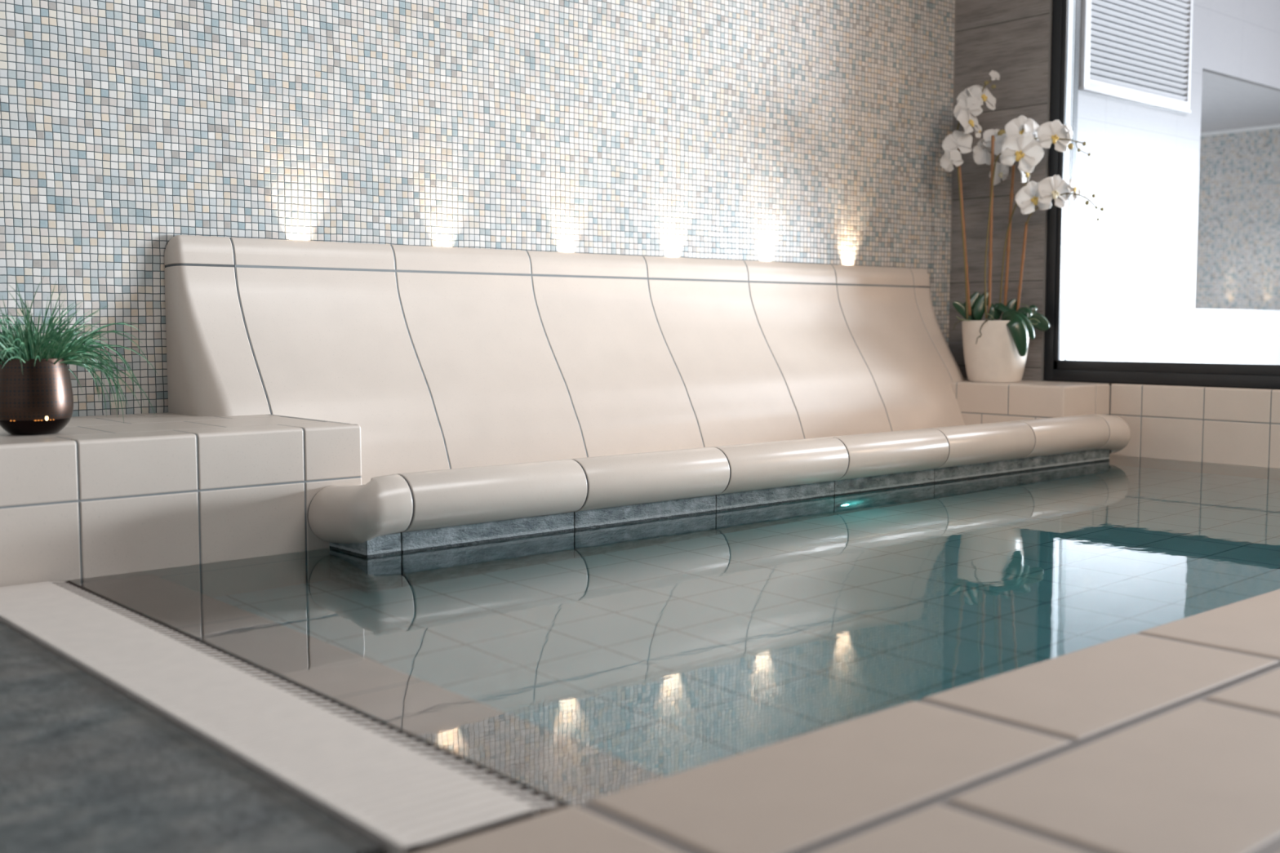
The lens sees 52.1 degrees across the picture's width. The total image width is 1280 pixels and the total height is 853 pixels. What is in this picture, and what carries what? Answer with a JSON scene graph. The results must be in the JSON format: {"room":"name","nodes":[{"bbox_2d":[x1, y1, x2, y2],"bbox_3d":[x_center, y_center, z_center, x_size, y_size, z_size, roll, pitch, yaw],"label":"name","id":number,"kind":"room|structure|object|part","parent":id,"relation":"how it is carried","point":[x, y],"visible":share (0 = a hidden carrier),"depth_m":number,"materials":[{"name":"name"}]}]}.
{"room":"indoor spa pool","nodes":[
{"label":"indoor spa pool","id":0,"kind":"room"},
{"bbox_2d":[0,622,382,852],"bbox_3d":[-1.642,0.528,1.198,2.240,0.201,1.646,-4,6,-41],"label":"floor","id":1,"kind":"structure","parent":0,"point":[86,767],"depth_m":1.48,"materials":[{"name":"grey stone"}]},
{"bbox_2d":[0,581,560,852],"bbox_3d":[-0.706,0.424,1.977,0.208,0.126,1.653,-4,6,-41],"label":"grate","id":2,"kind":"object","parent":1,"relation":"in","point":[402,794],"visible":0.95,"depth_m":1.67,"materials":[{"name":"beige plastic"}]},
{"bbox_2d":[65,581,568,808],"bbox_3d":[0.883,0.457,3.404,4.054,0.398,1.900,-4,6,-41],"label":"basin","id":3,"kind":"object","parent":1,"relation":"in","point":[538,794],"visible":0.07,"depth_m":1.76,"materials":[{"name":"tile"}]},
{"bbox_2d":[0,412,361,586],"bbox_3d":[-2.072,0.375,2.360,3.130,0.644,0.724,-4,6,-41],"label":"tiled ledge","id":4,"kind":"object","parent":3,"relation":"on","point":[142,492],"visible":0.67,"depth_m":2.80,"materials":[{"name":"beige tile"}]},
{"bbox_2d":[0,276,157,435],"bbox_3d":[-1.280,-0.157,2.847,0.428,0.341,0.336,-4,6,-44],"label":"potted grass","id":5,"kind":"object","parent":4,"relation":"on","point":[37,397],"depth_m":2.78,"materials":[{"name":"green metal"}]},
{"bbox_2d":[0,358,73,435],"bbox_3d":[-1.308,-0.066,2.824,0.159,0.163,0.159,-4,6,-41],"label":"pot","id":6,"kind":"object","parent":5,"relation":"attached to","point":[38,400],"depth_m":2.76,"materials":[{"name":"brown metal"}]},
{"bbox_2d":[164,235,1131,557],"bbox_3d":[0.324,-0.007,4.274,3.387,1.127,0.952,-4,6,-41],"label":"tiled bench","id":7,"kind":"object","parent":3,"relation":"on","point":[492,394],"visible":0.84,"depth_m":3.98,"materials":[{"name":"beige tile"}]},
{"bbox_3d":[0.097,-0.204,4.466,3.316,0.633,0.343,-4,6,-41],"label":"backrest","id":8,"kind":"part","parent":7,"relation":"part of","materials":[{"name":"beige tile"}]},
{"bbox_2d":[67,454,1279,806],"bbox_3d":[0.877,0.530,3.424,4.045,0.550,1.870,-4,6,-41],"label":"pool water","id":9,"kind":"object","parent":3,"relation":"in","point":[574,668],"visible":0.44,"depth_m":2.39,"materials":[{"name":"teal liquid"}]},
{"bbox_2d":[416,589,1279,852],"bbox_3d":[1.584,0.645,0.701,6.440,0.364,3.295,-4,6,-41],"label":"pool edge","id":10,"kind":"object","parent":3,"relation":"on","point":[1165,738],"visible":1,"depth_m":1.49,"materials":[{"name":"beige tile"}]},
{"bbox_2d":[949,377,1110,425],"bbox_3d":[1.498,0.135,5.430,0.360,0.644,0.775,-4,6,-41],"label":"tiled ledge","id":11,"kind":"object","parent":3,"relation":"on","point":[979,402],"visible":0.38,"depth_m":5.17,"materials":[{"name":"beige tile"}]},
{"bbox_2d":[939,70,1103,382],"bbox_3d":[1.541,-0.824,5.338,0.629,1.282,0.283,1,5,10],"label":"potted orchid","id":12,"kind":"object","parent":11,"relation":"on","point":[994,351],"visible":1,"depth_m":5.32,"materials":[{"name":"white plant"}]},
{"bbox_3d":[1.277,-1.091,5.379,0.099,0.089,0.035,4,6,44],"label":"flower","id":13,"kind":"part","parent":12,"relation":"part of","materials":[{"name":"white plant"}]},
{"bbox_3d":[1.300,-1.161,5.373,0.124,0.113,0.031,2,5,27],"label":"flower","id":14,"kind":"part","parent":12,"relation":"part of","materials":[{"name":"white plant"}]},
{"bbox_3d":[1.343,-1.295,5.370,0.117,0.108,0.025,2,5,21],"label":"flower","id":15,"kind":"part","parent":12,"relation":"part of","materials":[{"name":"white plant"}]},
{"bbox_3d":[1.338,-1.245,5.351,0.128,0.107,0.057,-4,6,-41],"label":"flower","id":16,"kind":"part","parent":12,"relation":"part of","materials":[{"name":"white plant"}]},
{"bbox_3d":[1.355,-1.347,5.385,0.110,0.098,0.042,2,5,28],"label":"flower","id":17,"kind":"part","parent":12,"relation":"part of","materials":[{"name":"white plant"}]},
{"bbox_3d":[1.388,-1.216,5.387,0.055,0.060,0.012,-4,6,-41],"label":"flower","id":18,"kind":"part","parent":12,"relation":"part of","materials":[{"name":"white plant"}]},
{"bbox_3d":[1.431,-1.142,5.433,0.114,0.121,0.038,3,5,34],"label":"flower","id":19,"kind":"part","parent":12,"relation":"part of","materials":[{"name":"white plant"}]},
{"bbox_3d":[1.407,-1.356,5.395,0.138,0.110,0.068,-3,5,-31],"label":"flower","id":20,"kind":"part","parent":12,"relation":"part of","materials":[{"name":"white plant"}]},
{"bbox_3d":[1.473,-1.183,5.425,0.119,0.105,0.046,0,4,-2],"label":"flower","id":21,"kind":"part","parent":12,"relation":"part of","materials":[{"name":"white plant"}]},
{"bbox_3d":[1.462,-1.450,5.411,0.054,0.046,0.021,-3,5,-31],"label":"flower","id":22,"kind":"part","parent":12,"relation":"part of","materials":[{"name":"white plant"}]},
{"bbox_3d":[1.463,-0.311,5.397,0.273,0.250,0.273,-4,6,-41],"label":"pot","id":23,"kind":"part","parent":12,"relation":"part of","materials":[{"name":"white ceramic"}]},
{"bbox_3d":[1.484,-1.045,5.419,0.105,0.096,0.024,-2,5,-28],"label":"flower","id":24,"kind":"part","parent":12,"relation":"part of","materials":[{"name":"white plant"}]},
{"bbox_3d":[1.494,-1.148,5.359,0.108,0.106,0.019,2,5,21],"label":"flower","id":25,"kind":"part","parent":12,"relation":"part of","materials":[{"name":"white plant"}]},
{"bbox_3d":[1.520,-1.091,5.222,0.175,0.163,0.029,2,5,26],"label":"flower","id":26,"kind":"part","parent":12,"relation":"part of","materials":[{"name":"white plant"}]},
{"bbox_3d":[1.536,-1.191,5.262,0.146,0.122,0.036,0,4,-2],"label":"flower","id":27,"kind":"part","parent":12,"relation":"part of","materials":[{"name":"white plant"}]},
{"bbox_3d":[1.550,-1.033,5.289,0.026,0.103,0.117,3,6,37],"label":"flower","id":28,"kind":"part","parent":12,"relation":"part of","materials":[{"name":"white plant"}]},
{"bbox_3d":[1.572,-1.166,5.241,0.121,0.110,0.034,-3,5,-32],"label":"flower","id":29,"kind":"part","parent":12,"relation":"part of","materials":[{"name":"white plant"}]},
{"bbox_3d":[1.580,-0.920,5.263,0.097,0.135,0.120,-4,6,-41],"label":"flower","id":30,"kind":"part","parent":12,"relation":"part of","materials":[{"name":"white plant"}]},
{"bbox_3d":[1.648,-0.936,5.213,0.132,0.133,0.080,-4,6,-41],"label":"flower","id":31,"kind":"part","parent":12,"relation":"part of","materials":[{"name":"white plant"}]},
{"bbox_3d":[1.643,-1.152,5.194,0.117,0.131,0.090,-4,6,-41],"label":"flower","id":32,"kind":"part","parent":12,"relation":"part of","materials":[{"name":"white plant"}]},
{"bbox_3d":[1.695,-1.168,5.178,0.017,0.065,0.060,4,6,45],"label":"flower","id":33,"kind":"part","parent":12,"relation":"part of","materials":[{"name":"white plant"}]},
{"bbox_3d":[1.718,-0.938,5.188,0.086,0.085,0.018,-4,6,-41],"label":"flower","id":34,"kind":"part","parent":12,"relation":"part of","materials":[{"name":"white plant"}]},
{"bbox_2d":[1062,381,1279,468],"bbox_3d":[3.405,0.278,3.599,0.140,0.644,5.300,-4,6,-41],"label":"wall","id":35,"kind":"structure","parent":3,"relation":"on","point":[1238,426],"depth_m":4.95,"materials":[{"name":"beige tile"}]},
{"bbox_2d":[1044,0,1279,389],"bbox_3d":[3.397,-1.197,3.481,0.100,2.356,5.106,-4,6,-41],"label":"window","id":36,"kind":"structure","parent":35,"relation":"on","point":[1059,366],"depth_m":5.34,"materials":[{"name":"black metal"}]},
{"bbox_2d":[0,0,955,440],"bbox_3d":[-1.095,-0.879,3.678,6.460,3.020,0.120,-4,6,-41],"label":"wall","id":37,"kind":"structure","parent":0,"point":[808,131],"depth_m":4.05,"materials":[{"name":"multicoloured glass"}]},
{"bbox_2d":[948,0,1053,384],"bbox_3d":[1.573,-1.329,5.588,0.150,2.420,0.463,-4,6,-41],"label":"wall","id":38,"kind":"structure","parent":0,"point":[1010,38],"depth_m":5.54,"materials":[{"name":"grey wood"}]},
{"bbox_2d":[950,0,955,270],"bbox_3d":[1.365,-1.606,5.689,0.004,1.845,0.006,-4,6,-41],"label":"trim","id":39,"kind":"structure","parent":38,"relation":"attached to","point":[955,0],"depth_m":5.71,"materials":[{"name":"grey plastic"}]},
{"bbox_2d":[1040,0,1052,381],"bbox_3d":[1.673,-1.344,5.365,0.013,2.316,0.004,-4,6,-41],"label":"trim","id":40,"kind":"structure","parent":38,"relation":"attached to","point":[1051,1],"depth_m":5.40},
{"bbox_2d":[1071,0,1279,364],"bbox_3d":[3.402,-1.246,6.895,4.308,3.050,0.035,-4,6,-41],"label":"wall","id":41,"kind":"structure","parent":0,"point":[1135,266],"depth_m":6.00,"materials":[{"name":"white paint"}]},
{"bbox_2d":[1079,0,1193,113],"bbox_3d":[2.199,-1.908,5.751,0.938,0.952,0.024,-4,6,-41],"label":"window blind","id":42,"kind":"object","parent":41,"relation":"in","point":[1135,51],"visible":1,"depth_m":5.78,"materials":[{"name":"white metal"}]},
{"bbox_2d":[1195,128,1279,310],"bbox_3d":[3.749,-1.045,9.876,0.100,2.185,3.964,-4,6,-41],"label":"wall","id":43,"kind":"structure","parent":0,"point":[1237,262],"depth_m":9.23,"materials":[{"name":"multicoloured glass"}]},
{"bbox_2d":[1200,124,1279,136],"bbox_3d":[3.707,-2.120,9.755,0.012,0.023,3.964,-4,6,-41],"label":"trim","id":44,"kind":"structure","parent":43,"relation":"attached to","point":[1277,126],"depth_m":9.18,"materials":[{"name":"white paint"}]},
{"bbox_2d":[1200,71,1279,133],"bbox_3d":[2.128,-2.057,8.379,4.400,0.064,3.964,-4,6,-41],"label":"ceiling","id":45,"kind":"structure","parent":0,"point":[1227,103],"depth_m":8.22,"materials":[{"name":"paint"}]}
]}

